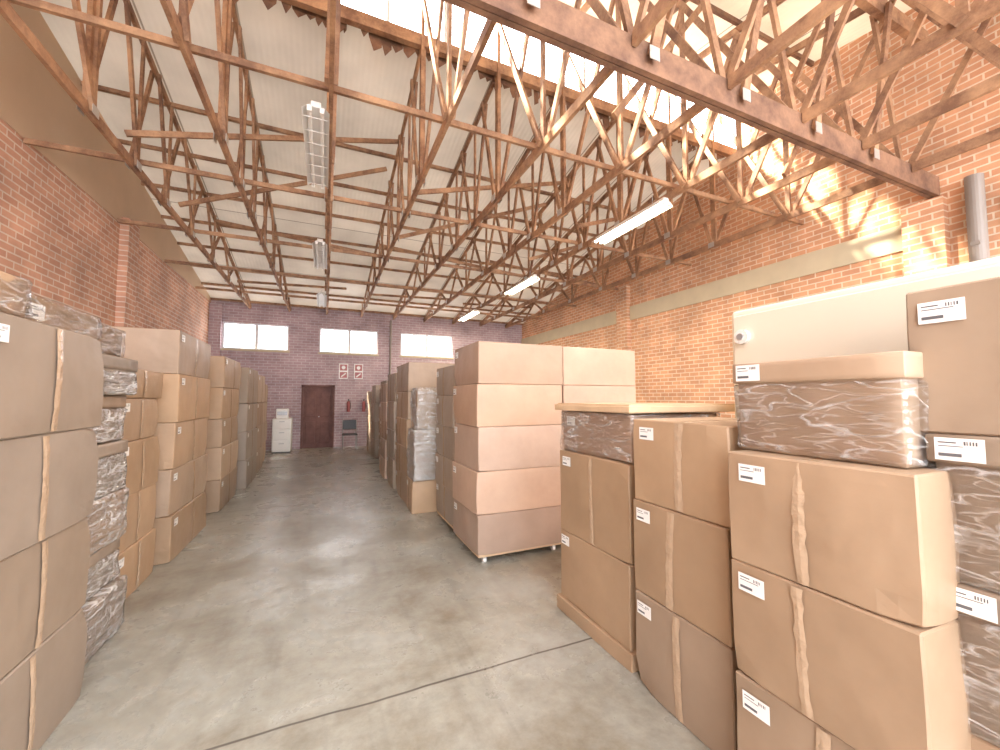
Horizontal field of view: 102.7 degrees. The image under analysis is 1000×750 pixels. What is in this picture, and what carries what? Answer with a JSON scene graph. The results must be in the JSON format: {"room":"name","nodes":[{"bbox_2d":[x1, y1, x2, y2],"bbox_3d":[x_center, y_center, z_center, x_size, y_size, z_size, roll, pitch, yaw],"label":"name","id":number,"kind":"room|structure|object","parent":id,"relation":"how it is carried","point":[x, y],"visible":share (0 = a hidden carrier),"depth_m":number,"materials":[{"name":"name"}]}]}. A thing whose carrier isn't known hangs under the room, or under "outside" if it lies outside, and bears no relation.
{"room":"warehouse","nodes":[
{"label":"warehouse","id":0,"kind":"room"},
{"bbox_2d":[0,118,210,343],"bbox_3d":[-5.049,-1.843,3.470,0.220,7.320,18.200,1,-4,-24],"label":"wall","id":1,"kind":"structure","parent":0,"point":[54,236],"depth_m":5.37,"materials":[{"name":"brick"}]},
{"bbox_2d":[0,3,210,301],"bbox_3d":[-4.943,-4.072,3.645,0.012,2.850,18.200,1,-4,-24],"label":"concrete beam","id":2,"kind":"structure","parent":1,"relation":"attached to","point":[33,103],"depth_m":5.18,"materials":[{"name":"beige paint"}]},
{"bbox_2d":[115,217,139,326],"bbox_3d":[-6.316,-0.314,6.707,0.120,4.600,0.400,1,-4,-24],"label":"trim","id":3,"kind":"structure","parent":1,"relation":"attached to","point":[125,310],"depth_m":6.66,"materials":[{"name":"brick"}]},
{"bbox_2d":[211,300,521,449],"bbox_3d":[-3.904,0.122,13.928,10.780,4.560,0.220,1,-4,-24],"label":"wall","id":4,"kind":"structure","parent":0,"point":[285,374],"depth_m":13.12,"materials":[{"name":"brick"}]},
{"bbox_2d":[208,303,222,355],"bbox_3d":[-8.434,0.077,11.759,0.300,4.400,0.120,1,-4,-24],"label":"pillar","id":5,"kind":"structure","parent":4,"relation":"attached to","point":[215,309],"depth_m":11.79,"materials":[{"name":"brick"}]},
{"bbox_2d":[220,321,289,352],"bbox_3d":[-7.509,-1.157,12.334,1.840,0.870,0.160,1,-4,-24],"label":"window","id":6,"kind":"structure","parent":4,"relation":"in","point":[256,348],"depth_m":12.34,"materials":[{"name":"paint"}]},
{"bbox_2d":[300,385,334,448],"bbox_3d":[-5.890,1.347,12.932,0.980,2.040,0.160,1,-4,-24],"label":"door","id":7,"kind":"structure","parent":4,"relation":"in","point":[317,401],"depth_m":12.94,"materials":[{"name":"wood"}]},
{"bbox_2d":[39,446,709,749],"bbox_3d":[0.329,1.916,4.134,10.940,0.150,21.500,1,-4,-24],"label":"floor","id":8,"kind":"structure","parent":0,"point":[312,610],"depth_m":2.60,"materials":[{"name":"concrete"}]},
{"bbox_2d":[0,608,86,749],"bbox_3d":[-2.424,1.454,1.581,0.832,0.479,0.936,1,-4,-24],"label":"cardboard box","id":9,"kind":"object","parent":8,"relation":"on","point":[36,695],"visible":0.83,"depth_m":1.84,"materials":[{"name":"cardboard"}]},
{"bbox_2d":[0,517,90,679],"bbox_3d":[-2.427,0.975,1.610,0.831,0.479,0.936,1,-4,-24],"label":"cardboard box","id":10,"kind":"object","parent":9,"relation":"on","point":[43,585],"visible":0.88,"depth_m":1.80,"materials":[{"name":"cardboard"}]},
{"bbox_2d":[0,429,97,560],"bbox_3d":[-2.416,0.496,1.639,0.829,0.479,0.936,1,-4,-23],"label":"cardboard box","id":11,"kind":"object","parent":10,"relation":"on","point":[48,482],"visible":0.9,"depth_m":1.78,"materials":[{"name":"cardboard"}]},
{"bbox_2d":[0,312,103,439],"bbox_3d":[-2.407,0.011,1.666,0.837,0.489,0.938,1,-4,-24],"label":"cardboard box","id":12,"kind":"object","parent":11,"relation":"on","point":[52,377],"visible":1,"depth_m":1.77,"materials":[{"name":"cardboard"}]},
{"bbox_2d":[0,270,32,317],"bbox_3d":[-2.158,-0.341,1.220,0.755,0.162,0.751,1,-4,-23],"label":"cardboard box","id":13,"kind":"object","parent":12,"relation":"on","point":[14,293],"visible":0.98,"depth_m":1.60,"materials":[{"name":"paper"}]},
{"bbox_2d":[24,294,101,339],"bbox_3d":[-2.493,-0.290,1.848,0.755,0.132,0.703,1,-4,-24],"label":"cardboard box","id":14,"kind":"object","parent":12,"relation":"on","point":[47,311],"visible":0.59,"depth_m":2.00,"materials":[{"name":"paper"}]},
{"bbox_2d":[81,575,127,663],"bbox_3d":[-2.840,1.574,2.386,0.709,0.332,0.808,1,-4,-23],"label":"cardboard box","id":15,"kind":"object","parent":8,"relation":"on","point":[104,612],"visible":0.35,"depth_m":2.61,"materials":[{"name":"paper"}]},
{"bbox_2d":[85,538,119,602],"bbox_3d":[-2.891,1.265,2.385,0.703,0.289,0.803,1,-4,-23],"label":"cardboard box","id":16,"kind":"object","parent":15,"relation":"on","point":[101,564],"visible":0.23,"depth_m":2.66,"materials":[{"name":"paper"}]},
{"bbox_2d":[86,487,128,557],"bbox_3d":[-2.861,0.955,2.417,0.706,0.332,0.803,1,-4,-23],"label":"cardboard box","id":17,"kind":"object","parent":16,"relation":"on","point":[107,517],"visible":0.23,"depth_m":2.67,"materials":[{"name":"paper"}]},
{"bbox_2d":[94,439,127,500],"bbox_3d":[-2.875,0.616,2.427,0.703,0.349,0.809,1,-4,-23],"label":"cardboard box","id":18,"kind":"object","parent":17,"relation":"on","point":[111,455],"visible":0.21,"depth_m":2.72,"materials":[{"name":"paper"}]},
{"bbox_2d":[86,395,126,443],"bbox_3d":[-2.898,0.281,2.439,0.711,0.319,0.813,1,-4,-23],"label":"cardboard box","id":19,"kind":"object","parent":18,"relation":"on","point":[111,427],"visible":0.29,"depth_m":2.76,"materials":[{"name":"paper"}]},
{"bbox_2d":[102,354,137,394],"bbox_3d":[-2.844,-0.007,2.473,0.704,0.259,0.806,1,-4,-24],"label":"cardboard box","id":20,"kind":"object","parent":19,"relation":"on","point":[119,372],"visible":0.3,"depth_m":2.72,"materials":[{"name":"paper"}]},
{"bbox_2d":[97,324,125,357],"bbox_3d":[-2.841,-0.240,2.459,0.628,0.202,0.702,1,-4,-23],"label":"cardboard box","id":21,"kind":"object","parent":20,"relation":"on","point":[111,340],"visible":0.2,"depth_m":2.73,"materials":[{"name":"paper"}]},
{"bbox_2d":[113,528,155,598],"bbox_3d":[-3.343,1.587,3.199,0.701,0.399,0.812,1,-4,-23],"label":"cardboard box","id":22,"kind":"object","parent":8,"relation":"on","point":[136,561],"visible":0.25,"depth_m":3.35,"materials":[{"name":"cardboard"}]},
{"bbox_2d":[114,483,155,555],"bbox_3d":[-3.350,1.178,3.217,0.703,0.419,0.812,1,-4,-23],"label":"cardboard box","id":23,"kind":"object","parent":22,"relation":"on","point":[141,505],"visible":0.24,"depth_m":3.37,"materials":[{"name":"cardboard"}]},
{"bbox_2d":[123,436,159,496],"bbox_3d":[-3.349,0.754,3.252,0.698,0.429,0.807,1,-4,-23],"label":"cardboard box","id":24,"kind":"object","parent":23,"relation":"on","point":[142,455],"visible":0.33,"depth_m":3.40,"materials":[{"name":"cardboard"}]},
{"bbox_2d":[120,398,157,441],"bbox_3d":[-3.362,0.364,3.260,0.706,0.349,0.818,1,-4,-24],"label":"cardboard box","id":25,"kind":"object","parent":24,"relation":"on","point":[141,418],"visible":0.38,"depth_m":3.38,"materials":[{"name":"cardboard"}]},
{"bbox_2d":[117,369,162,397],"bbox_3d":[-3.346,0.070,3.286,0.706,0.239,0.826,1,-4,-23],"label":"cardboard box","id":26,"kind":"object","parent":25,"relation":"on","point":[149,383],"visible":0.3,"depth_m":3.47,"materials":[{"name":"cardboard"}]},
{"bbox_2d":[153,491,205,565],"bbox_3d":[-3.783,1.626,4.296,0.781,0.449,1.265,1,-4,-23],"label":"cardboard box","id":27,"kind":"object","parent":8,"relation":"on","point":[174,531],"visible":0.35,"depth_m":4.07,"materials":[{"name":"cardboard"}]},
{"bbox_2d":[155,454,206,517],"bbox_3d":[-3.794,1.176,4.311,0.791,0.449,1.273,1,-4,-23],"label":"cardboard box","id":28,"kind":"object","parent":27,"relation":"on","point":[175,487],"visible":0.34,"depth_m":4.11,"materials":[{"name":"cardboard"}]},
{"bbox_2d":[153,417,207,469],"bbox_3d":[-3.797,0.722,4.339,0.794,0.459,1.272,1,-4,-24],"label":"cardboard box","id":29,"kind":"object","parent":28,"relation":"on","point":[180,443],"visible":0.38,"depth_m":4.09,"materials":[{"name":"cardboard"}]},
{"bbox_2d":[154,374,209,422],"bbox_3d":[-3.776,0.252,4.365,0.777,0.479,1.260,1,-4,-24],"label":"cardboard box","id":30,"kind":"object","parent":29,"relation":"on","point":[183,397],"visible":0.45,"depth_m":4.08,"materials":[{"name":"cardboard"}]},
{"bbox_2d":[110,326,210,378],"bbox_3d":[-3.786,-0.207,4.386,0.778,0.439,1.264,1,-4,-24],"label":"cardboard box","id":31,"kind":"object","parent":30,"relation":"on","point":[165,351],"visible":0.62,"depth_m":3.93,"materials":[{"name":"cardboard"}]},
{"bbox_2d":[204,466,236,512],"bbox_3d":[-4.564,1.725,6.023,0.839,0.449,1.264,1,-4,-24],"label":"cardboard box","id":32,"kind":"object","parent":8,"relation":"on","point":[218,492],"visible":0.34,"depth_m":5.65,"materials":[{"name":"cardboard"}]},
{"bbox_2d":[205,440,237,480],"bbox_3d":[-4.558,1.275,6.041,0.842,0.449,1.263,1,-4,-24],"label":"cardboard box","id":33,"kind":"object","parent":32,"relation":"on","point":[221,461],"visible":0.41,"depth_m":5.65,"materials":[{"name":"cardboard"}]},
{"bbox_2d":[206,416,237,447],"bbox_3d":[-4.572,0.851,6.070,0.844,0.399,1.267,2,-4,-24],"label":"cardboard box","id":34,"kind":"object","parent":33,"relation":"on","point":[220,432],"visible":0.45,"depth_m":5.67,"materials":[{"name":"cardboard"}]},
{"bbox_2d":[207,388,238,418],"bbox_3d":[-4.572,0.427,6.085,0.842,0.449,1.267,1,-4,-24],"label":"cardboard box","id":35,"kind":"object","parent":34,"relation":"on","point":[224,402],"visible":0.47,"depth_m":5.75,"materials":[{"name":"cardboard"}]},
{"bbox_2d":[207,356,240,388],"bbox_3d":[-4.560,-0.022,6.120,0.852,0.449,1.278,1,-4,-24],"label":"cardboard box","id":36,"kind":"object","parent":35,"relation":"on","point":[224,372],"visible":0.43,"depth_m":5.72,"materials":[{"name":"cardboard"}]},
{"bbox_2d":[236,453,256,489],"bbox_3d":[-5.123,1.780,7.414,0.928,0.499,1.169,1,-4,-24],"label":"cardboard box","id":37,"kind":"object","parent":8,"relation":"on","point":[246,470],"visible":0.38,"depth_m":7.08,"materials":[{"name":"cardboard"}]},
{"bbox_2d":[237,428,257,460],"bbox_3d":[-5.125,1.281,7.434,0.924,0.499,1.169,1,-4,-23],"label":"cardboard box","id":38,"kind":"object","parent":37,"relation":"on","point":[247,440],"visible":0.36,"depth_m":7.13,"materials":[{"name":"cardboard"}]},
{"bbox_2d":[237,403,256,431],"bbox_3d":[-5.137,0.781,7.462,0.919,0.499,1.166,1,-4,-24],"label":"cardboard box","id":39,"kind":"object","parent":38,"relation":"on","point":[247,413],"visible":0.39,"depth_m":7.13,"materials":[{"name":"cardboard"}]},
{"bbox_2d":[239,367,257,403],"bbox_3d":[-5.141,0.208,7.499,0.920,0.649,1.163,1,-4,-24],"label":"cardboard box","id":40,"kind":"object","parent":39,"relation":"on","point":[248,391],"visible":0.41,"depth_m":7.19,"materials":[{"name":"cardboard"}]},
{"bbox_2d":[271,418,292,452],"bbox_3d":[-6.479,1.788,11.908,0.500,1.000,0.535,1,-4,-24],"label":"filing cabinet","id":41,"kind":"object","parent":8,"relation":"on","point":[282,428],"visible":0.99,"depth_m":11.69,"materials":[{"name":"metal"}]},
{"bbox_2d":[396,468,406,504],"bbox_3d":[-1.244,1.771,6.563,0.774,0.419,1.016,1,-4,-24],"label":"cardboard box","id":42,"kind":"object","parent":8,"relation":"on","point":[401,479],"visible":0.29,"depth_m":6.35,"materials":[{"name":"cardboard"}]},
{"bbox_2d":[395,442,408,475],"bbox_3d":[-1.259,1.347,6.588,0.774,0.429,1.016,1,-4,-24],"label":"cardboard box","id":43,"kind":"object","parent":42,"relation":"on","point":[400,451],"visible":0.3,"depth_m":6.34,"materials":[{"name":"cardboard"}]},
{"bbox_2d":[396,417,411,447],"bbox_3d":[-1.264,0.918,6.612,0.772,0.429,1.012,1,-4,-23],"label":"cardboard box","id":44,"kind":"object","parent":43,"relation":"on","point":[402,424],"visible":0.35,"depth_m":6.29,"materials":[{"name":"cardboard"}]},
{"bbox_2d":[397,392,411,418],"bbox_3d":[-1.252,0.494,6.643,0.770,0.419,1.009,1,-4,-24],"label":"cardboard box","id":45,"kind":"object","parent":44,"relation":"on","point":[404,410],"visible":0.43,"depth_m":6.27,"materials":[{"name":"cardboard"}]},
{"bbox_2d":[396,362,454,391],"bbox_3d":[-1.253,0.059,6.661,0.766,0.449,1.009,2,-4,-25],"label":"cardboard box","id":46,"kind":"object","parent":45,"relation":"on","point":[410,375],"visible":0.63,"depth_m":6.18,"materials":[{"name":"cardboard"}]},
{"bbox_2d":[407,476,436,513],"bbox_3d":[-0.996,1.715,5.845,0.689,0.449,0.455,1,-4,-23],"label":"cardboard box","id":47,"kind":"object","parent":8,"relation":"on","point":[421,495],"visible":0.48,"depth_m":5.59,"materials":[{"name":"cardboard"}]},
{"bbox_2d":[406,428,436,481],"bbox_3d":[-0.978,1.139,5.874,0.698,0.702,0.509,1,-4,-24],"label":"cardboard box","id":48,"kind":"object","parent":47,"relation":"on","point":[421,460],"visible":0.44,"depth_m":5.61,"materials":[{"name":"paper"}]},
{"bbox_2d":[410,387,437,429],"bbox_3d":[-0.964,0.491,5.930,0.659,0.602,0.489,1,-4,-23],"label":"cardboard box","id":49,"kind":"object","parent":48,"relation":"on","point":[424,412],"visible":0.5,"depth_m":5.68,"materials":[{"name":"paper"}]},
{"bbox_2d":[437,510,452,527],"bbox_3d":[-0.381,1.849,5.138,0.680,0.099,0.780,1,-4,-24],"label":"castor dolly","id":50,"kind":"object","parent":8,"relation":"on","point":[437,510],"visible":0.08,"depth_m":4.97,"materials":[{"name":"brown wood"}]},
{"bbox_2d":[436,480,453,524],"bbox_3d":[-0.381,1.600,5.154,0.732,0.399,0.823,1,-4,-23],"label":"cardboard box","id":51,"kind":"object","parent":50,"relation":"on","point":[444,496],"visible":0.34,"depth_m":4.95,"materials":[{"name":"cardboard"}]},
{"bbox_2d":[435,452,453,491],"bbox_3d":[-0.388,1.215,5.171,0.715,0.369,0.810,1,-4,-24],"label":"cardboard box","id":52,"kind":"object","parent":51,"relation":"on","point":[444,475],"visible":0.3,"depth_m":5.00,"materials":[{"name":"cardboard"}]},
{"bbox_2d":[436,424,454,459],"bbox_3d":[-0.385,0.841,5.193,0.716,0.379,0.809,1,-4,-24],"label":"cardboard box","id":53,"kind":"object","parent":52,"relation":"on","point":[445,436],"visible":0.38,"depth_m":5.00,"materials":[{"name":"cardboard"}]},
{"bbox_2d":[436,396,455,427],"bbox_3d":[-0.391,0.461,5.211,0.729,0.379,0.823,1,-4,-23],"label":"cardboard box","id":54,"kind":"object","parent":53,"relation":"on","point":[444,404],"visible":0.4,"depth_m":4.98,"materials":[{"name":"cardboard"}]},
{"bbox_2d":[437,365,456,395],"bbox_3d":[-0.389,0.087,5.240,0.730,0.369,0.827,1,-4,-23],"label":"cardboard box","id":55,"kind":"object","parent":54,"relation":"on","point":[445,375],"visible":0.34,"depth_m":5.03,"materials":[{"name":"cardboard"}]},
{"bbox_2d":[455,533,560,562],"bbox_3d":[0.075,1.804,4.346,0.940,0.099,0.740,1,-4,-24],"label":"castor dolly","id":56,"kind":"object","parent":8,"relation":"on","point":[552,546],"visible":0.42,"depth_m":4.00,"materials":[{"name":"brown wood"}]},
{"bbox_2d":[453,499,560,554],"bbox_3d":[0.072,1.563,4.346,0.982,0.379,0.798,1,-4,-24],"label":"cardboard box","id":57,"kind":"object","parent":56,"relation":"on","point":[485,534],"visible":0.64,"depth_m":3.98,"materials":[{"name":"cardboard"}]},
{"bbox_2d":[452,461,560,514],"bbox_3d":[0.059,1.169,4.365,0.980,0.409,0.792,1,-4,-24],"label":"cardboard box","id":58,"kind":"object","parent":57,"relation":"on","point":[484,492],"visible":0.76,"depth_m":4.00,"materials":[{"name":"cardboard"}]},
{"bbox_2d":[454,423,563,471],"bbox_3d":[0.074,0.750,4.398,0.982,0.429,0.798,1,-4,-24],"label":"cardboard box","id":59,"kind":"object","parent":58,"relation":"on","point":[480,449],"visible":0.81,"depth_m":4.03,"materials":[{"name":"cardboard"}]},
{"bbox_2d":[453,384,561,426],"bbox_3d":[0.063,0.325,4.415,0.993,0.419,0.809,1,-4,-24],"label":"cardboard box","id":60,"kind":"object","parent":59,"relation":"on","point":[476,405],"visible":0.97,"depth_m":4.04,"materials":[{"name":"cardboard"}]},
{"bbox_2d":[454,341,562,385],"bbox_3d":[0.076,-0.094,4.445,0.984,0.419,0.798,1,-4,-24],"label":"cardboard box","id":61,"kind":"object","parent":60,"relation":"on","point":[479,362],"visible":0.9,"depth_m":4.08,"materials":[{"name":"cardboard"}]},
{"bbox_2d":[557,593,638,672],"bbox_3d":[1.028,1.719,2.886,0.939,0.100,0.826,1,-4,-24],"label":"base tray","id":62,"kind":"object","parent":8,"relation":"on","point":[628,659],"visible":0.27,"depth_m":2.60,"materials":[{"name":"beige cardboard"}]},
{"bbox_2d":[561,528,636,651],"bbox_3d":[1.015,1.420,2.894,0.882,0.499,0.790,1,-4,-23],"label":"cardboard box","id":63,"kind":"object","parent":62,"relation":"on","point":[600,584],"visible":0.37,"depth_m":2.62,"materials":[{"name":"cardboard"}]},
{"bbox_2d":[560,450,634,563],"bbox_3d":[1.012,0.870,2.923,0.873,0.599,0.781,1,-4,-24],"label":"cardboard box","id":64,"kind":"object","parent":63,"relation":"on","point":[598,493],"visible":0.42,"depth_m":2.66,"materials":[{"name":"cardboard"}]},
{"bbox_2d":[560,411,719,462],"bbox_3d":[1.005,0.419,2.947,0.836,0.302,0.791,2,-4,-25],"label":"cardboard box","id":65,"kind":"object","parent":64,"relation":"on","point":[600,434],"visible":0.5,"depth_m":2.70,"materials":[{"name":"paper"}]},
{"bbox_2d":[555,403,734,413],"bbox_3d":[1.075,0.240,3.005,1.026,0.054,0.871,1,-4,-24],"label":"panel","id":66,"kind":"object","parent":65,"relation":"on","point":[628,408],"visible":0.96,"depth_m":2.63,"materials":[{"name":"brown wood"}]},
{"bbox_2d":[636,589,738,749],"bbox_3d":[1.195,1.471,2.130,0.698,0.509,0.620,1,-4,-23],"label":"cardboard box","id":67,"kind":"object","parent":8,"relation":"on","point":[688,670],"visible":0.45,"depth_m":1.93,"materials":[{"name":"cardboard"}]},
{"bbox_2d":[634,498,734,647],"bbox_3d":[1.198,0.962,2.163,0.691,0.509,0.613,1,-4,-23],"label":"cardboard box","id":68,"kind":"object","parent":67,"relation":"on","point":[683,562],"visible":0.5,"depth_m":1.96,"materials":[{"name":"cardboard"}]},
{"bbox_2d":[633,417,747,527],"bbox_3d":[1.206,0.477,2.191,0.704,0.459,0.623,1,-4,-24],"label":"cardboard box","id":69,"kind":"object","parent":68,"relation":"on","point":[681,464],"visible":0.61,"depth_m":1.99,"materials":[{"name":"cardboard"}]},
{"bbox_2d":[736,669,855,749],"bbox_3d":[1.404,1.439,1.495,0.746,0.499,0.600,2,-4,-25],"label":"cardboard box","id":70,"kind":"object","parent":8,"relation":"on","point":[765,721],"visible":0.23,"depth_m":1.49,"materials":[{"name":"cardboard"}]},
{"bbox_2d":[731,558,971,749],"bbox_3d":[1.402,0.969,1.510,0.748,0.439,0.606,1,-4,-23],"label":"cardboard box","id":71,"kind":"object","parent":70,"relation":"on","point":[873,681],"visible":0.62,"depth_m":1.26,"materials":[{"name":"cardboard"}]},
{"bbox_2d":[728,450,959,627],"bbox_3d":[1.404,0.530,1.544,0.762,0.439,0.614,1,-4,-24],"label":"cardboard box","id":72,"kind":"object","parent":71,"relation":"on","point":[880,540],"visible":0.73,"depth_m":1.27,"materials":[{"name":"cardboard"}]},
{"bbox_2d":[732,351,933,468],"bbox_3d":[1.438,0.129,1.624,0.676,0.369,0.608,1,-4,-23],"label":"cardboard box","id":73,"kind":"object","parent":72,"relation":"on","point":[857,408],"visible":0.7,"depth_m":1.41,"materials":[{"name":"paper"}]},
{"bbox_2d":[971,735,999,749],"bbox_3d":[1.738,1.354,1.055,0.628,0.619,0.544,1,-4,-23],"label":"cardboard box","id":74,"kind":"object","parent":8,"relation":"on","point":[977,743],"visible":0.19,"depth_m":1.15,"materials":[{"name":"cardboard"}]},
{"bbox_2d":[956,583,999,747],"bbox_3d":[1.738,0.830,1.093,0.660,0.429,0.588,1,-4,-23],"label":"cardboard box","id":75,"kind":"object","parent":74,"relation":"on","point":[978,609],"visible":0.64,"depth_m":1.15,"materials":[{"name":"paper"}]},
{"bbox_2d":[925,433,999,593],"bbox_3d":[1.726,0.395,1.111,0.639,0.439,0.590,1,-4,-23],"label":"cardboard box","id":76,"kind":"object","parent":75,"relation":"on","point":[972,462],"visible":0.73,"depth_m":1.17,"materials":[{"name":"paper"}]},
{"bbox_2d":[906,277,999,436],"bbox_3d":[1.719,-0.052,1.174,0.584,0.459,0.577,1,-4,-24],"label":"cardboard box","id":77,"kind":"object","parent":76,"relation":"on","point":[956,328],"visible":0.95,"depth_m":1.21,"materials":[{"name":"cardboard"}]},
{"bbox_3d":[2.282,1.465,1.507,0.640,0.449,0.783,1,-4,-24],"label":"cardboard box","id":78,"kind":"object","parent":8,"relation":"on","visible":0},
{"bbox_3d":[2.293,1.016,1.539,0.649,0.449,0.797,1,-4,-23],"label":"cardboard box","id":79,"kind":"object","parent":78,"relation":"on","visible":0},
{"bbox_3d":[2.303,0.561,1.557,0.637,0.459,0.778,1,-4,-24],"label":"cardboard box","id":80,"kind":"object","parent":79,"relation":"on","visible":0},
{"bbox_2d":[732,256,999,417],"bbox_3d":[2.109,-0.050,1.916,0.705,0.800,1.710,1,-4,-24],"label":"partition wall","id":81,"kind":"structure","parent":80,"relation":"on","point":[871,317],"depth_m":2.03,"materials":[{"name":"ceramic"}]},
{"bbox_3d":[0.987,1.827,4.744,0.970,0.099,0.740,1,-4,-24],"label":"castor dolly","id":82,"kind":"object","parent":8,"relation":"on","visible":0},
{"bbox_3d":[0.984,1.587,4.756,1.015,0.379,0.773,1,-4,-24],"label":"cardboard box","id":83,"kind":"object","parent":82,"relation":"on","visible":0},
{"bbox_3d":[0.985,1.193,4.780,1.010,0.409,0.770,1,-4,-24],"label":"cardboard box","id":84,"kind":"object","parent":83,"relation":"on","visible":0},
{"bbox_3d":[0.986,0.774,4.806,1.005,0.429,0.773,1,-4,-24],"label":"cardboard box","id":85,"kind":"object","parent":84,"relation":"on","visible":0},
{"bbox_2d":[562,385,635,410],"bbox_3d":[0.984,0.349,4.829,1.011,0.419,0.783,1,-4,-24],"label":"cardboard box","id":86,"kind":"object","parent":85,"relation":"on","point":[570,393],"visible":0.34,"depth_m":4.46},
{"bbox_2d":[562,346,634,385],"bbox_3d":[0.984,-0.070,4.854,1.011,0.419,0.779,1,-4,-24],"label":"cardboard box","id":87,"kind":"object","parent":86,"relation":"on","point":[580,366],"visible":0.62,"depth_m":4.48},
{"bbox_2d":[7,0,831,319],"bbox_3d":[-0.853,-3.530,7.155,10.300,2.172,11.836,1,-4,-24],"label":"roof trusses","id":88,"kind":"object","parent":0,"point":[40,5],"depth_m":5.63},
{"bbox_2d":[81,0,813,324],"bbox_3d":[-0.923,-3.849,7.333,10.300,2.731,14.492,1,-4,-24],"label":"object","id":89,"kind":"structure","parent":0,"point":[716,11],"depth_m":8.44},
{"bbox_2d":[0,0,251,308],"bbox_3d":[-4.522,-3.871,5.178,0.116,2.874,15.689,1,-4,-24],"label":"roof truss","id":90,"kind":"object","parent":89,"relation":"attached to","point":[92,42],"depth_m":4.64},
{"bbox_2d":[160,0,290,311],"bbox_3d":[-3.537,-3.846,5.608,0.116,2.874,15.689,1,-4,-24],"label":"roof truss","id":91,"kind":"object","parent":89,"relation":"attached to","point":[179,24],"depth_m":4.45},
{"bbox_2d":[301,100,329,188],"bbox_3d":[-2.032,-2.531,4.449,0.240,0.195,1.500,1,-4,-24],"label":"fitting","id":92,"kind":"object","parent":89,"relation":"hanging from","point":[315,119],"visible":1,"depth_m":4.25,"materials":[{"name":"white metal"}]},
{"bbox_2d":[324,0,340,314],"bbox_3d":[-2.552,-3.821,6.038,0.116,2.874,15.689,1,-4,-24],"label":"roof truss","id":93,"kind":"object","parent":89,"relation":"attached to","point":[331,77],"depth_m":3.97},
{"bbox_2d":[360,0,495,316],"bbox_3d":[-1.567,-3.796,6.468,0.116,2.874,15.689,1,-4,-24],"label":"roof truss","id":94,"kind":"object","parent":89,"relation":"attached to","point":[448,109],"depth_m":5.12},
{"bbox_2d":[278,0,735,156],"bbox_3d":[-0.168,-4.825,5.660,10.300,1.105,0.080,1,-4,-24],"label":"window","id":95,"kind":"structure","parent":89,"relation":"attached to","point":[350,16],"depth_m":5.47,"materials":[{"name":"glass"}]},
{"bbox_2d":[393,0,677,319],"bbox_3d":[-0.582,-3.771,6.899,0.116,2.874,15.689,1,-4,-24],"label":"roof truss","id":96,"kind":"object","parent":89,"relation":"attached to","point":[644,23],"depth_m":5.22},
{"bbox_2d":[592,195,672,244],"bbox_3d":[1.964,-2.403,6.138,0.240,0.255,1.500,1,-4,-24],"label":"fitting","id":97,"kind":"object","parent":89,"relation":"hanging from","point":[663,204],"visible":1,"depth_m":5.98,"materials":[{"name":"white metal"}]},
{"bbox_2d":[423,0,848,321],"bbox_3d":[0.402,-3.746,7.329,0.116,2.874,15.689,1,-4,-24],"label":"roof truss","id":98,"kind":"object","parent":89,"relation":"attached to","point":[735,75],"depth_m":4.91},
{"bbox_2d":[442,0,939,198],"bbox_3d":[0.892,-3.514,3.158,10.300,2.220,0.207,1,-4,-24],"label":"truss","id":99,"kind":"object","parent":89,"relation":"attached to","point":[556,23],"visible":0.87,"depth_m":3.65,"materials":[{"name":"wood"}]},
{"bbox_2d":[452,0,999,323],"bbox_3d":[1.387,-3.722,7.759,0.116,2.874,15.689,1,-4,-24],"label":"roof truss","id":100,"kind":"object","parent":89,"relation":"attached to","point":[962,17],"depth_m":4.91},
{"bbox_2d":[479,0,999,325],"bbox_3d":[2.372,-3.697,8.189,0.116,2.874,15.689,1,-4,-24],"label":"roof truss","id":101,"kind":"object","parent":89,"relation":"attached to","point":[741,198],"depth_m":5.60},
{"bbox_2d":[505,0,999,327],"bbox_3d":[3.357,-3.672,8.619,0.116,2.874,15.689,1,-4,-24],"label":"roof truss","id":102,"kind":"object","parent":89,"relation":"attached to","point":[788,212],"depth_m":6.14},
{"bbox_2d":[40,0,911,323],"bbox_3d":[-0.873,-3.886,7.221,10.840,2.809,15.500,1,-4,-24],"label":"ceiling","id":103,"kind":"structure","parent":0,"point":[273,37],"depth_m":6.92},
{"bbox_2d":[234,0,724,159],"bbox_3d":[-0.288,-4.257,5.673,9.956,0.327,0.119,1,-4,-24],"label":"insulation","id":104,"kind":"object","parent":103,"relation":"hanging from","point":[377,42],"visible":0.42,"depth_m":5.33},
{"bbox_2d":[522,0,999,417],"bbox_3d":[4.625,-1.600,7.695,0.220,7.320,18.200,1,-4,-24],"label":"wall","id":105,"kind":"structure","parent":0,"point":[683,354],"depth_m":6.76,"materials":[{"name":"orange brick"}]},
{"bbox_2d":[616,285,630,349],"bbox_3d":[3.227,-0.052,10.383,0.120,4.500,0.400,1,-4,-24],"label":"pillar","id":106,"kind":"structure","parent":105,"relation":"attached to","point":[623,322],"depth_m":10.37,"materials":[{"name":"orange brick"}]},
{"bbox_2d":[521,225,902,343],"bbox_3d":[4.511,-1.737,7.653,0.030,0.350,18.200,1,-4,-24],"label":"concrete beam","id":107,"kind":"structure","parent":105,"relation":"attached to","point":[889,241],"depth_m":7.19,"materials":[{"name":"concrete"}]},
{"bbox_2d":[900,195,950,275],"bbox_3d":[5.532,-0.181,5.113,0.120,4.150,0.400,1,-4,-24],"label":"brick pillar","id":108,"kind":"structure","parent":105,"relation":"attached to","point":[924,224],"depth_m":5.15,"materials":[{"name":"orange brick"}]},
{"bbox_2d":[963,172,989,261],"bbox_3d":[5.674,-0.257,4.666,0.200,4.250,0.160,1,-4,-24],"label":"downpipe","id":109,"kind":"object","parent":105,"relation":"attached to","point":[974,184],"visible":0.38,"depth_m":4.71,"materials":[{"name":"grey paint"}]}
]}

